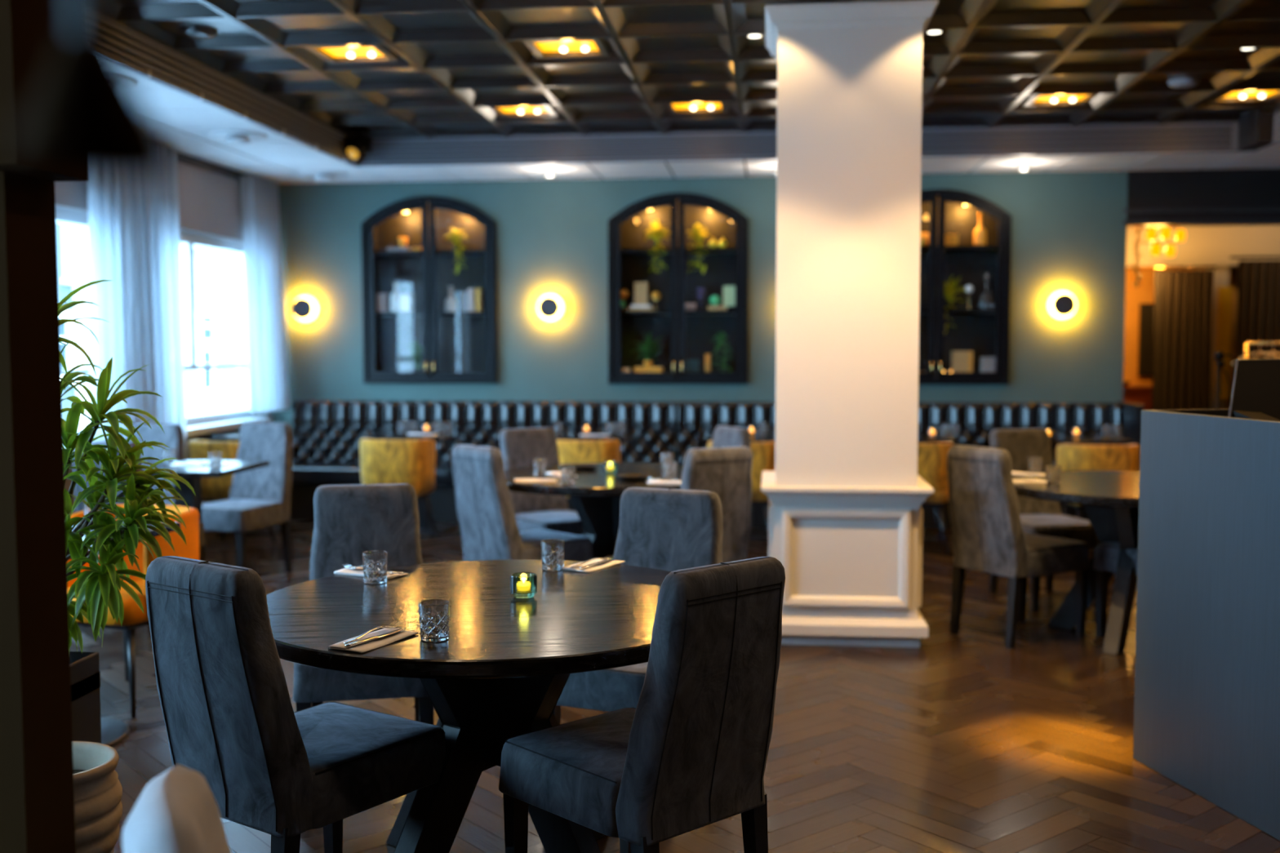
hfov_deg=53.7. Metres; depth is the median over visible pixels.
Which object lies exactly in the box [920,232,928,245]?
ceramic cup
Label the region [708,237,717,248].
gourd
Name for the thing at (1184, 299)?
curtain
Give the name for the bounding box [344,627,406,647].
knife
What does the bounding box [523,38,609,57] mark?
recessed light
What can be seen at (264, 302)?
sheer curtain
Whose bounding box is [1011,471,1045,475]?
folded napkin
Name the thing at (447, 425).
glass tumbler
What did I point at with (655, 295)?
glass ball
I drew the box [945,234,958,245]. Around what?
box
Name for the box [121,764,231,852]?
armchair
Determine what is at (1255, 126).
speaker
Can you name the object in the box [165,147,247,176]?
trim
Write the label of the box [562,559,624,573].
folded napkin
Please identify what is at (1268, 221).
trim
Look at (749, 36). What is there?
recessed light
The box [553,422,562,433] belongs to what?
glass tumbler
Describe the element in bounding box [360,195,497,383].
upper cabinet
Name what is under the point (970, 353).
book
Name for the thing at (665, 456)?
glass tumbler
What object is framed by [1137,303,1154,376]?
picture
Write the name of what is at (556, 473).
folded napkin
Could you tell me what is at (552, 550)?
glass tumbler
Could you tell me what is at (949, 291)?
potted plant
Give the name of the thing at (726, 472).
dining chair
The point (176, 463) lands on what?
knife
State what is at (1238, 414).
card terminal
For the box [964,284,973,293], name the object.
glass ball
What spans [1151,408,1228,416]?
countertop
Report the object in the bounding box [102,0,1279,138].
ceiling
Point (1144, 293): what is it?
wall
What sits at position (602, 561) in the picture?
knife
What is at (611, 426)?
glass tumbler
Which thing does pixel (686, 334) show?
upper cabinet
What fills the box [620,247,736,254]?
shelf
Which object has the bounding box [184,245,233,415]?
window pane
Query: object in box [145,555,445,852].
dining chair
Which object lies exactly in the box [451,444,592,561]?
dining chair
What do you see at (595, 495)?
round dining table
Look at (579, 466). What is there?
shallow dish
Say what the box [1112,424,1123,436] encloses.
glass tumbler
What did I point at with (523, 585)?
candle holder
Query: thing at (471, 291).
book
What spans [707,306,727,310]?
book
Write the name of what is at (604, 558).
fork
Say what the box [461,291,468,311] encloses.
book
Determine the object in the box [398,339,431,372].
potted plant
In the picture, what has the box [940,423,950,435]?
glass tumbler
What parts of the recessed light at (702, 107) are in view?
bulb, bulb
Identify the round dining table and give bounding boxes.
[266,560,671,852]
[504,462,684,558]
[1012,470,1139,655]
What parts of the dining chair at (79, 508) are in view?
backrest, leg, seat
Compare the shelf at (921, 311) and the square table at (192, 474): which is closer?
the square table at (192, 474)
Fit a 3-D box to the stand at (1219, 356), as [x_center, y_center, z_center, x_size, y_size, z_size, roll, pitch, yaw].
[3.336,0.266,7.326,0.240,1.408,0.240,0,4,6]
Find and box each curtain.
[87,145,186,460]
[240,174,290,413]
[1151,270,1213,409]
[1236,260,1279,359]
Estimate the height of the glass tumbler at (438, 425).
0.086 m
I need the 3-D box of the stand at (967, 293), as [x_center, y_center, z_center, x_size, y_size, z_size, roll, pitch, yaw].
[2.709,-1.031,10.421,0.040,0.130,0.039,0,4,6]
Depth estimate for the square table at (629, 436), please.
9.46 m
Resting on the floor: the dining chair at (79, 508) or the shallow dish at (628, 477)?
the dining chair at (79, 508)
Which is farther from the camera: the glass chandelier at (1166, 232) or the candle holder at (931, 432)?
the glass chandelier at (1166, 232)
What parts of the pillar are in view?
panel moulding, panel moulding, panel moulding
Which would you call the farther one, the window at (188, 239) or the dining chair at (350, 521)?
the window at (188, 239)
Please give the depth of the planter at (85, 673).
3.74 m
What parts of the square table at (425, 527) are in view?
plate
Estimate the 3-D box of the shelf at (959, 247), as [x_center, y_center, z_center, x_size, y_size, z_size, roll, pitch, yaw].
[2.443,-1.476,10.500,1.098,0.028,0.280,0,4,6]
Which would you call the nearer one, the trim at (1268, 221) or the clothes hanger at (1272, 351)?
the clothes hanger at (1272, 351)
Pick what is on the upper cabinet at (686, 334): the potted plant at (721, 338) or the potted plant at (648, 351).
the potted plant at (721, 338)
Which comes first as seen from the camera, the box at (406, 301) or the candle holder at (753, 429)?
the candle holder at (753, 429)
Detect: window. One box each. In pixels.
[55,204,89,448]
[179,229,272,435]
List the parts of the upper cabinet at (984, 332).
door, handle, handle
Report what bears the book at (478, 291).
in the upper cabinet at (463, 348)
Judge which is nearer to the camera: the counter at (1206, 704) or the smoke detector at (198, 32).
the counter at (1206, 704)
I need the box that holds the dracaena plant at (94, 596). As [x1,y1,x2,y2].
[58,280,195,654]
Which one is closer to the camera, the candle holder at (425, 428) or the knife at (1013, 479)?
the knife at (1013, 479)
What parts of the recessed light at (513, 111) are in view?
bulb, bulb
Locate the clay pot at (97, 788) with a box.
[72,741,122,852]
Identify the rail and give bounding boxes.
[1137,265,1216,268]
[1229,255,1279,258]
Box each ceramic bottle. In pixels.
[390,283,399,311]
[973,212,986,244]
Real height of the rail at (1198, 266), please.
0.024 m
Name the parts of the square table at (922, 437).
plate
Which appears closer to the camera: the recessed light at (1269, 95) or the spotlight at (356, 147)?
the recessed light at (1269, 95)
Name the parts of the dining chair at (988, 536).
leg, backrest, leg, leg, seat, leg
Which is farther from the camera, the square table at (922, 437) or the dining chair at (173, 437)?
the square table at (922, 437)
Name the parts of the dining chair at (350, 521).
leg, leg, seat, backrest, leg, leg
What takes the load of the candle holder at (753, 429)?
on the square table at (755, 533)
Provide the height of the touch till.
0.240 m
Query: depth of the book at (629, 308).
10.67 m
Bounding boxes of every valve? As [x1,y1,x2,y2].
[128,77,136,85]
[207,129,267,144]
[300,170,348,181]
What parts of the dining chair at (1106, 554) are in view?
leg, seat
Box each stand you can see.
[966,293,970,309]
[1213,351,1236,408]
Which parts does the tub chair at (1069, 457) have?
leg, seat frame, leg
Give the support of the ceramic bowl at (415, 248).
on the upper cabinet at (463, 348)
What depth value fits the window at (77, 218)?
8.18 m
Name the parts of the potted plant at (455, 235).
pot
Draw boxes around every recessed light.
[304,44,399,63]
[488,105,557,117]
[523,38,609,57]
[664,102,728,113]
[745,34,764,38]
[924,29,944,34]
[1022,93,1098,106]
[1206,89,1279,102]
[1238,48,1256,50]
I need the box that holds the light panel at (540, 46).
[535,40,599,52]
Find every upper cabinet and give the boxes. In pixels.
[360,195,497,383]
[608,192,748,383]
[918,188,1011,384]
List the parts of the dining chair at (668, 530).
leg, seat, backrest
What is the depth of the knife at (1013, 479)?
6.29 m
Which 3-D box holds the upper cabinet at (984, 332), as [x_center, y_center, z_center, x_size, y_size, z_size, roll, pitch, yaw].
[2.440,-1.148,10.486,1.170,1.585,0.372,0,4,6]
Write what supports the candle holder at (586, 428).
on the square table at (629, 436)
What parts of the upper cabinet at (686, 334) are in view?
door, handle, handle, door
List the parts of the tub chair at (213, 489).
seat frame, backrest, seat, leg, leg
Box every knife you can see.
[176,462,208,463]
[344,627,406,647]
[347,568,404,573]
[578,557,613,568]
[1013,479,1045,479]
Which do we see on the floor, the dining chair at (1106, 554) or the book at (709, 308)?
the dining chair at (1106, 554)
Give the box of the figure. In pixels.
[444,285,457,311]
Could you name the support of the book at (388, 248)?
on the upper cabinet at (463, 348)
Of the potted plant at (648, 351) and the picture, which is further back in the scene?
the picture
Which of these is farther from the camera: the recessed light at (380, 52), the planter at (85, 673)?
the recessed light at (380, 52)
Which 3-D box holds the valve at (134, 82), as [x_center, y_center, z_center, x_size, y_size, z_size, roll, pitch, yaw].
[-2.824,-1.779,6.587,0.380,0.055,0.380,0,4,6]
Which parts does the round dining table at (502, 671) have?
leg, leg, leg, leg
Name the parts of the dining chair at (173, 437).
backrest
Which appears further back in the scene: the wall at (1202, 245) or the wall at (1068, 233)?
the wall at (1202, 245)
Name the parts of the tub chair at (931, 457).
seat frame, seat, backrest, leg, leg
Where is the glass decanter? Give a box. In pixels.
[978,272,994,309]
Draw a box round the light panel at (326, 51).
[320,46,385,57]
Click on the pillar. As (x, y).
(846, 493)
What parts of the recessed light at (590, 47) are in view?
bulb, bulb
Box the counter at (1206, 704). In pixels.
[1133,408,1279,840]
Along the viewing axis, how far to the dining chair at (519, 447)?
7.41 m
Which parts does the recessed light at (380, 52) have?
bulb, bulb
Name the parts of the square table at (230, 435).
plate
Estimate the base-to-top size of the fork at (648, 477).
0.013 m
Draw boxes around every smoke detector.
[179,25,217,39]
[1167,77,1200,87]
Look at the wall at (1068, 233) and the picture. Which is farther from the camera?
the picture
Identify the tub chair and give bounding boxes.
[66,504,199,718]
[187,440,275,542]
[360,438,437,538]
[556,439,620,505]
[707,440,775,528]
[917,442,953,555]
[1056,443,1140,518]
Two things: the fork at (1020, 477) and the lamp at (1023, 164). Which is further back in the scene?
the lamp at (1023, 164)
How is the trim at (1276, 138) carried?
attached to the ceiling at (460, 60)
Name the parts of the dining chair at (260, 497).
leg, seat, backrest, leg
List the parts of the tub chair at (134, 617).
seat, seat frame, leg, leg, backrest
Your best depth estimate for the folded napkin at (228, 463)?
7.27 m
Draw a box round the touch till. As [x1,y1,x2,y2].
[1227,358,1279,419]
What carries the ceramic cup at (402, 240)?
on the book at (388, 248)
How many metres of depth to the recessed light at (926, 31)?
6.58 m
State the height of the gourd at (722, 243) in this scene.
0.086 m
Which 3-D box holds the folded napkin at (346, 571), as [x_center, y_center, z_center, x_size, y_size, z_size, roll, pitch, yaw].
[-0.804,0.438,3.785,0.210,0.009,0.096,2,4,31]
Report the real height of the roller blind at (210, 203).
0.526 m
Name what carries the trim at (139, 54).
attached to the ceiling at (460, 60)
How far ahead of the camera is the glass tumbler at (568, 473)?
6.17 m
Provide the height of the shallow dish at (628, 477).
0.021 m
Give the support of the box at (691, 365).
in the upper cabinet at (686, 334)
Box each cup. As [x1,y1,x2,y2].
[398,236,407,247]
[622,368,630,372]
[684,303,690,310]
[689,302,696,310]
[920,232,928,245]
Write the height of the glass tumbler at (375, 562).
0.086 m
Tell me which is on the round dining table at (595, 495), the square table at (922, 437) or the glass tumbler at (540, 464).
the glass tumbler at (540, 464)
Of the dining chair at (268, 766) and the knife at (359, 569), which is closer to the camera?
the dining chair at (268, 766)
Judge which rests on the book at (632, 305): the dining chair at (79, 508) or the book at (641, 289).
the book at (641, 289)
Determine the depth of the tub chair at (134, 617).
5.04 m
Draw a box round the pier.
[1194,266,1229,408]
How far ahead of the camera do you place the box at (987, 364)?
10.40 m
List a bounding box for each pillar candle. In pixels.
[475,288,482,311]
[705,353,711,372]
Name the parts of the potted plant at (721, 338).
pot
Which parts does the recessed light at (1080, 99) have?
bulb, bulb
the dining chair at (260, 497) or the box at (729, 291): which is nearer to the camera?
the dining chair at (260, 497)
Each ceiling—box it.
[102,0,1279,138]
[126,72,1279,183]
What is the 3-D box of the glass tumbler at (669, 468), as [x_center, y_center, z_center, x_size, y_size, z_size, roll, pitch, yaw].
[0.150,0.225,6.427,0.072,0.086,0.072,-2,4,-24]
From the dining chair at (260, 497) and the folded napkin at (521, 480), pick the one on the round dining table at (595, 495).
the folded napkin at (521, 480)
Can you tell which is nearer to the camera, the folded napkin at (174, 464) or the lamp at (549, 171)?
the folded napkin at (174, 464)
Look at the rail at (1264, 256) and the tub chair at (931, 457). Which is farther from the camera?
the rail at (1264, 256)
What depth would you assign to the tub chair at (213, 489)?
8.89 m
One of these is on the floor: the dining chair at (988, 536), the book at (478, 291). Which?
the dining chair at (988, 536)
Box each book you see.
[376,293,388,311]
[386,247,412,250]
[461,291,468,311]
[467,288,475,311]
[628,307,653,311]
[631,304,652,307]
[634,282,648,304]
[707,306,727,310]
[951,351,968,372]
[968,351,973,372]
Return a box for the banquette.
[289,400,1144,528]
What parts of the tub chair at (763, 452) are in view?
backrest, seat frame, seat, leg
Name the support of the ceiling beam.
attached to the ceiling at (460, 60)
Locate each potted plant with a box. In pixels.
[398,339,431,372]
[444,226,467,274]
[631,331,666,366]
[644,219,671,272]
[686,223,707,274]
[711,330,732,372]
[936,275,965,333]
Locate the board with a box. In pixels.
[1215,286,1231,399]
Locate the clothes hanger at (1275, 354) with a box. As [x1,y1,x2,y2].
[1262,353,1279,359]
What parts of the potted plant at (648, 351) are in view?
pot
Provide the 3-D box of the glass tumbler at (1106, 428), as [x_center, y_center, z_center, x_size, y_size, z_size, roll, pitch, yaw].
[3.446,0.030,9.335,0.072,0.086,0.072,0,4,-2]
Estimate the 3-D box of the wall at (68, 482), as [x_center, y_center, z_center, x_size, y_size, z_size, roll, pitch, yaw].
[-3.962,-0.411,4.896,0.200,3.100,12.550,0,4,6]
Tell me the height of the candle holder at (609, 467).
0.062 m
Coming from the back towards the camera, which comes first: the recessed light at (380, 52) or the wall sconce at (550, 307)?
the wall sconce at (550, 307)
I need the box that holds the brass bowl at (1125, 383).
[1123,381,1131,386]
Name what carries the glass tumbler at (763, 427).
on the square table at (755, 533)
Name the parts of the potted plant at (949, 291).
pot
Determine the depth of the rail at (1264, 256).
11.78 m
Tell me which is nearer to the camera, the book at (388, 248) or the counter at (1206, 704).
the counter at (1206, 704)
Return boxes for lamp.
[11,0,165,172]
[542,168,557,177]
[1015,161,1031,170]
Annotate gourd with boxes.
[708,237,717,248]
[717,237,726,247]
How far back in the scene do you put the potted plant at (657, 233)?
10.62 m
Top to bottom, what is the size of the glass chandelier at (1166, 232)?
0.926 m
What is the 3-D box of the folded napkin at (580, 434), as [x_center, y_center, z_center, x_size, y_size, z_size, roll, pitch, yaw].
[-0.342,0.062,9.561,0.210,0.009,0.096,1,4,11]
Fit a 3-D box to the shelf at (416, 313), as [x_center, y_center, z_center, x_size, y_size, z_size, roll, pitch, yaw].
[-1.773,-0.978,10.973,1.098,0.028,0.280,0,4,6]
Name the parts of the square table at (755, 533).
plate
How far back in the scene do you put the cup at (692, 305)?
10.63 m
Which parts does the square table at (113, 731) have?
plate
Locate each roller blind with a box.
[54,181,88,211]
[176,155,243,241]
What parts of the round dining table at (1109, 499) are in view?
leg, leg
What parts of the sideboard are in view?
door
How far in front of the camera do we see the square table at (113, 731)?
4.71 m
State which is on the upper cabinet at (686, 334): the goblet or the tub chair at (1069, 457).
the goblet
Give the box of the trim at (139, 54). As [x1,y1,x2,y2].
[102,15,357,166]
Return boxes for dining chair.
[72,440,205,560]
[73,423,183,513]
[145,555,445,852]
[201,422,293,573]
[292,483,433,724]
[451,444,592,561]
[498,556,785,852]
[499,427,584,536]
[552,487,723,724]
[680,446,752,562]
[711,425,751,448]
[946,444,1089,648]
[988,428,1100,612]
[1093,542,1137,637]
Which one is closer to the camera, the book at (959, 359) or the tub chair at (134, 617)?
the tub chair at (134, 617)
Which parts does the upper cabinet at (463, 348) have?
door, handle, door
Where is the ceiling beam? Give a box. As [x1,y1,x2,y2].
[354,121,1238,166]
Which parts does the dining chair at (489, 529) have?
backrest, seat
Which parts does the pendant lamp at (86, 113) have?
cord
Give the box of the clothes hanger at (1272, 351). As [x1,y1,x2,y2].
[1250,340,1279,359]
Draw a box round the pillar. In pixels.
[760,0,938,647]
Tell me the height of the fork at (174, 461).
0.013 m
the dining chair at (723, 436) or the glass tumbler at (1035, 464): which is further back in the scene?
the dining chair at (723, 436)
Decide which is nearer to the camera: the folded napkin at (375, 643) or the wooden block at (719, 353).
the folded napkin at (375, 643)
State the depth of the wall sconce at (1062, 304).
10.17 m
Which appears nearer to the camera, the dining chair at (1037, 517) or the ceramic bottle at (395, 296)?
the dining chair at (1037, 517)
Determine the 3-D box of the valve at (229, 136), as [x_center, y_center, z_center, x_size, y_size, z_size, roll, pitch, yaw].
[-2.541,-1.876,8.083,0.388,0.055,0.543,0,4,6]
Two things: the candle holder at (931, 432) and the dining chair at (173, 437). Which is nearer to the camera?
the dining chair at (173, 437)
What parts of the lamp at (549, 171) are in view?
lamp bulb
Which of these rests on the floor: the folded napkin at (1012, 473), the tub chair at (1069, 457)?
the tub chair at (1069, 457)
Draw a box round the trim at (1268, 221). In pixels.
[1123,206,1279,226]
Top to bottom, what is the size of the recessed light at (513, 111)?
0.037 m
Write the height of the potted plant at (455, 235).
0.416 m
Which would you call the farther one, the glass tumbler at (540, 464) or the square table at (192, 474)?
the square table at (192, 474)
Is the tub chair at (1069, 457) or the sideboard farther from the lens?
the sideboard
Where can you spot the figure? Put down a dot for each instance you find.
(451, 303)
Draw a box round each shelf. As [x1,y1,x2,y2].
[374,249,484,256]
[375,311,485,315]
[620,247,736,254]
[620,310,742,315]
[919,309,996,313]
[920,244,997,251]
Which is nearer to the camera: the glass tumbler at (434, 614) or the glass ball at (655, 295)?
the glass tumbler at (434, 614)
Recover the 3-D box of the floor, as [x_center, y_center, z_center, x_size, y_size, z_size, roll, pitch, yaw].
[1.052,1.117,5.918,10.178,0.100,16.131,0,4,6]
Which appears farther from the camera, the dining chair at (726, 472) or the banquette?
the banquette
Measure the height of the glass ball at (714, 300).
0.090 m
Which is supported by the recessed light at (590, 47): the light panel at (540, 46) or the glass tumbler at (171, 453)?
the light panel at (540, 46)
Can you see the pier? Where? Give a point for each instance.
(1221, 273)
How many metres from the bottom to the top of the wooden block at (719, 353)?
0.218 m
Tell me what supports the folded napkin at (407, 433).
on the square table at (425, 527)
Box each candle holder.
[422,424,431,432]
[510,572,537,599]
[582,424,591,433]
[603,461,617,473]
[746,426,756,435]
[927,427,937,436]
[1045,429,1053,438]
[1071,427,1081,436]
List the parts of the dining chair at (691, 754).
leg, seat, leg, leg, backrest, leg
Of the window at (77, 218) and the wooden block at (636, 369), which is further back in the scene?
the wooden block at (636, 369)
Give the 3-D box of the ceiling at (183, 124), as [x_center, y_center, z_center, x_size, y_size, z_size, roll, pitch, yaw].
[0.782,-1.691,4.292,9.750,0.054,12.500,0,4,6]
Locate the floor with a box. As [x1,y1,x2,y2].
[69,520,1279,852]
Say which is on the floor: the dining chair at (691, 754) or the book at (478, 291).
the dining chair at (691, 754)
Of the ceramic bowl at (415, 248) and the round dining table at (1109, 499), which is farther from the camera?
the ceramic bowl at (415, 248)
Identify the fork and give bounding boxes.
[173,461,204,464]
[342,564,393,574]
[343,620,401,644]
[569,555,613,568]
[648,477,681,480]
[1012,476,1045,480]
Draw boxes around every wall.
[0,0,88,852]
[64,225,269,533]
[269,168,1279,462]
[1123,267,1238,408]
[1125,225,1279,268]
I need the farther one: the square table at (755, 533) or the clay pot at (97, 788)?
the square table at (755, 533)
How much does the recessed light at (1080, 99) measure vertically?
0.037 m
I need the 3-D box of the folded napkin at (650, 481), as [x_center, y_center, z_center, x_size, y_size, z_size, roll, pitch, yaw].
[0.150,0.275,6.279,0.210,0.009,0.096,1,4,16]
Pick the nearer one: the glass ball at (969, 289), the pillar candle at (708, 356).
the glass ball at (969, 289)
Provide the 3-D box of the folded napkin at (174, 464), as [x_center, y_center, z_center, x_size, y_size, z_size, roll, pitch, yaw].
[-2.566,0.217,7.234,0.210,0.009,0.096,1,4,16]
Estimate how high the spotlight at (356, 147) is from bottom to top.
0.280 m
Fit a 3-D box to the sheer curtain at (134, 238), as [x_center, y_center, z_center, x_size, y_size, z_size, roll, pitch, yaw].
[-3.340,-0.612,8.448,0.144,2.600,1.250,0,4,6]
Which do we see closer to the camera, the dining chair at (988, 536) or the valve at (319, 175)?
the dining chair at (988, 536)
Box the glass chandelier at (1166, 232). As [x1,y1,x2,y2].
[1133,226,1186,287]
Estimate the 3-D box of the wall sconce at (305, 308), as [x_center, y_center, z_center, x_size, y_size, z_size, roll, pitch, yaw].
[-2.885,-1.013,10.866,0.230,0.230,0.090,0,4,6]
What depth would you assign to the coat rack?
7.25 m
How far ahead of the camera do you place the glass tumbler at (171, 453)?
7.31 m
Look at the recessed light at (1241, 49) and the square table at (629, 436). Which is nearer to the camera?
the recessed light at (1241, 49)
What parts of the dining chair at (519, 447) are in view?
backrest, seat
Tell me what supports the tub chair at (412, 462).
on the floor
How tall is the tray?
0.004 m
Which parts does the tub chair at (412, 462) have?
backrest, seat, seat frame, leg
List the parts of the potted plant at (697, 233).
pot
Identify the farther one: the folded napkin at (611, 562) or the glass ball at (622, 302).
the glass ball at (622, 302)
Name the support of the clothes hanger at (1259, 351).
hanging from the coat rack
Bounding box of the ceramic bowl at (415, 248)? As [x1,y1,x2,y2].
[413,247,422,250]
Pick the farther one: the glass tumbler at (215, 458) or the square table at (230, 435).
the square table at (230, 435)
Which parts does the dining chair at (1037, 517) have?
leg, backrest, leg, leg, seat, leg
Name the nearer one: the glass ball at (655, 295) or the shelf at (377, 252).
the glass ball at (655, 295)
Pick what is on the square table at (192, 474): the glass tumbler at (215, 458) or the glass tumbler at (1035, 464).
the glass tumbler at (215, 458)
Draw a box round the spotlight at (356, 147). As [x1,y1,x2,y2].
[344,125,372,160]
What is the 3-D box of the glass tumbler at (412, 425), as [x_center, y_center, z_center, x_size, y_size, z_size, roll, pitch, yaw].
[-1.782,0.002,9.919,0.072,0.086,0.072,-4,5,-44]
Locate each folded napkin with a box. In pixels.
[170,463,208,466]
[221,462,229,466]
[328,628,417,653]
[333,567,408,579]
[407,433,438,435]
[514,478,556,482]
[546,471,576,476]
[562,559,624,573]
[579,434,609,435]
[647,480,681,484]
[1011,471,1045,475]
[1013,480,1046,483]
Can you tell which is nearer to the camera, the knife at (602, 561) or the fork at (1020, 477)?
the knife at (602, 561)
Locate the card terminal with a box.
[1232,410,1279,421]
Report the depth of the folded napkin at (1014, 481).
6.25 m
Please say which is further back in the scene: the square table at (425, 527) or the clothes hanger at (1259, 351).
the square table at (425, 527)
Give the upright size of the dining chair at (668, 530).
0.956 m
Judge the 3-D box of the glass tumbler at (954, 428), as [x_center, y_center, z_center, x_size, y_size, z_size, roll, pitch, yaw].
[2.349,0.026,9.429,0.072,0.086,0.072,0,4,5]
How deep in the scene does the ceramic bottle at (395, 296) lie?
10.92 m
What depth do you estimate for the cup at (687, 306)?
10.63 m
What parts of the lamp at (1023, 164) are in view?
lamp bulb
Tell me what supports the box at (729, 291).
on the book at (709, 308)
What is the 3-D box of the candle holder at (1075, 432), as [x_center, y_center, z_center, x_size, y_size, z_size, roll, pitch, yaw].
[3.221,0.043,9.339,0.073,0.062,0.073,-1,4,-18]
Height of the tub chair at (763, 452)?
0.778 m
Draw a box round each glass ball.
[620,288,628,298]
[620,299,625,308]
[651,291,660,300]
[709,294,719,305]
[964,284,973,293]
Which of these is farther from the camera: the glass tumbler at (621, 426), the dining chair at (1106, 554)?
the glass tumbler at (621, 426)
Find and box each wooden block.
[633,366,662,372]
[716,351,726,372]
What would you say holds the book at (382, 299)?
on the upper cabinet at (463, 348)
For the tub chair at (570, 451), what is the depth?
8.94 m
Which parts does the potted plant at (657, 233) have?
pot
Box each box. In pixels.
[400,293,414,311]
[684,359,698,372]
[723,285,735,306]
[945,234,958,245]
[978,356,995,372]
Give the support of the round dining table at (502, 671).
on the floor
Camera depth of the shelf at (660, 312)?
10.63 m
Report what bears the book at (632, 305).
on the book at (629, 308)
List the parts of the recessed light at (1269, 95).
bulb, bulb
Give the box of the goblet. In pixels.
[696,288,706,310]
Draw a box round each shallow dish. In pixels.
[568,463,598,470]
[616,473,649,480]
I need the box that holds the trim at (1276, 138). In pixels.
[1272,109,1279,142]
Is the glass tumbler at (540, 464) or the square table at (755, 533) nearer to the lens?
the glass tumbler at (540, 464)
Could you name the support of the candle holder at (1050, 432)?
on the square table at (1057, 438)
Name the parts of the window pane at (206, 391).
pane, pane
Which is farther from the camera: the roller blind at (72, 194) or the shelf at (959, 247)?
the shelf at (959, 247)
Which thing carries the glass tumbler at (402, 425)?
on the square table at (425, 527)
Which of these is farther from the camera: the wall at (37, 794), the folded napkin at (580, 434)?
the folded napkin at (580, 434)
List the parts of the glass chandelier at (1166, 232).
metal frame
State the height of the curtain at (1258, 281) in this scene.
2.220 m
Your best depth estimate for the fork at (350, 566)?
3.81 m
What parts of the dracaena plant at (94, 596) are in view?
stem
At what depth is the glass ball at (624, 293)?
10.68 m
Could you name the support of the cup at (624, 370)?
in the upper cabinet at (686, 334)
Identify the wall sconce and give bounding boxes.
[292,295,319,322]
[537,293,564,320]
[1047,290,1076,319]
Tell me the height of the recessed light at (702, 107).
0.037 m
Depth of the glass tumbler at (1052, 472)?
6.18 m
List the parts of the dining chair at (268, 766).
backrest, leg, leg, seat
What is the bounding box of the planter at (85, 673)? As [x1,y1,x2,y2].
[69,651,101,743]
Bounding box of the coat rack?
[1244,341,1279,359]
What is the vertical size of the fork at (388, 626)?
0.013 m
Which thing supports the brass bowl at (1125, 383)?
on the sideboard
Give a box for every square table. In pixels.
[70,521,180,746]
[141,459,269,521]
[197,431,305,536]
[364,430,472,535]
[555,431,643,441]
[697,431,775,539]
[917,432,959,542]
[1049,433,1134,519]
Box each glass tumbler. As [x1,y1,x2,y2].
[83,504,98,519]
[163,448,176,463]
[208,452,222,468]
[362,550,387,584]
[397,421,407,432]
[408,421,417,432]
[418,599,449,641]
[434,421,443,433]
[443,421,452,432]
[533,458,546,475]
[541,539,564,571]
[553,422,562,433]
[560,466,575,484]
[607,422,616,434]
[616,422,626,433]
[660,452,673,468]
[662,462,676,479]
[759,422,768,434]
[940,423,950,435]
[950,423,959,435]
[1028,456,1042,473]
[1045,465,1061,484]
[1102,424,1112,436]
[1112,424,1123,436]
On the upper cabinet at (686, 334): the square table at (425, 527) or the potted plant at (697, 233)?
the potted plant at (697, 233)
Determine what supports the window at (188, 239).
in the wall at (68, 482)
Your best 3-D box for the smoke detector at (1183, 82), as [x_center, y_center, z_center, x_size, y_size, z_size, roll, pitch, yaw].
[3.391,-2.142,7.889,0.190,0.030,0.190,0,4,6]
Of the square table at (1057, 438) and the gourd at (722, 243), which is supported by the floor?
the square table at (1057, 438)
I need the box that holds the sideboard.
[1123,385,1152,409]
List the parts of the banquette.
seat, backrest, backrest, panel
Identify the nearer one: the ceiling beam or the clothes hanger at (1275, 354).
the clothes hanger at (1275, 354)
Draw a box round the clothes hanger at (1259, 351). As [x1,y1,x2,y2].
[1231,340,1279,364]
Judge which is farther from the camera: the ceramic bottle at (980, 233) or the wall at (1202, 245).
the wall at (1202, 245)
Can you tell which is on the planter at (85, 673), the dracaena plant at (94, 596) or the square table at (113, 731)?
the dracaena plant at (94, 596)
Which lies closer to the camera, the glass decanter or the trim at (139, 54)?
the trim at (139, 54)

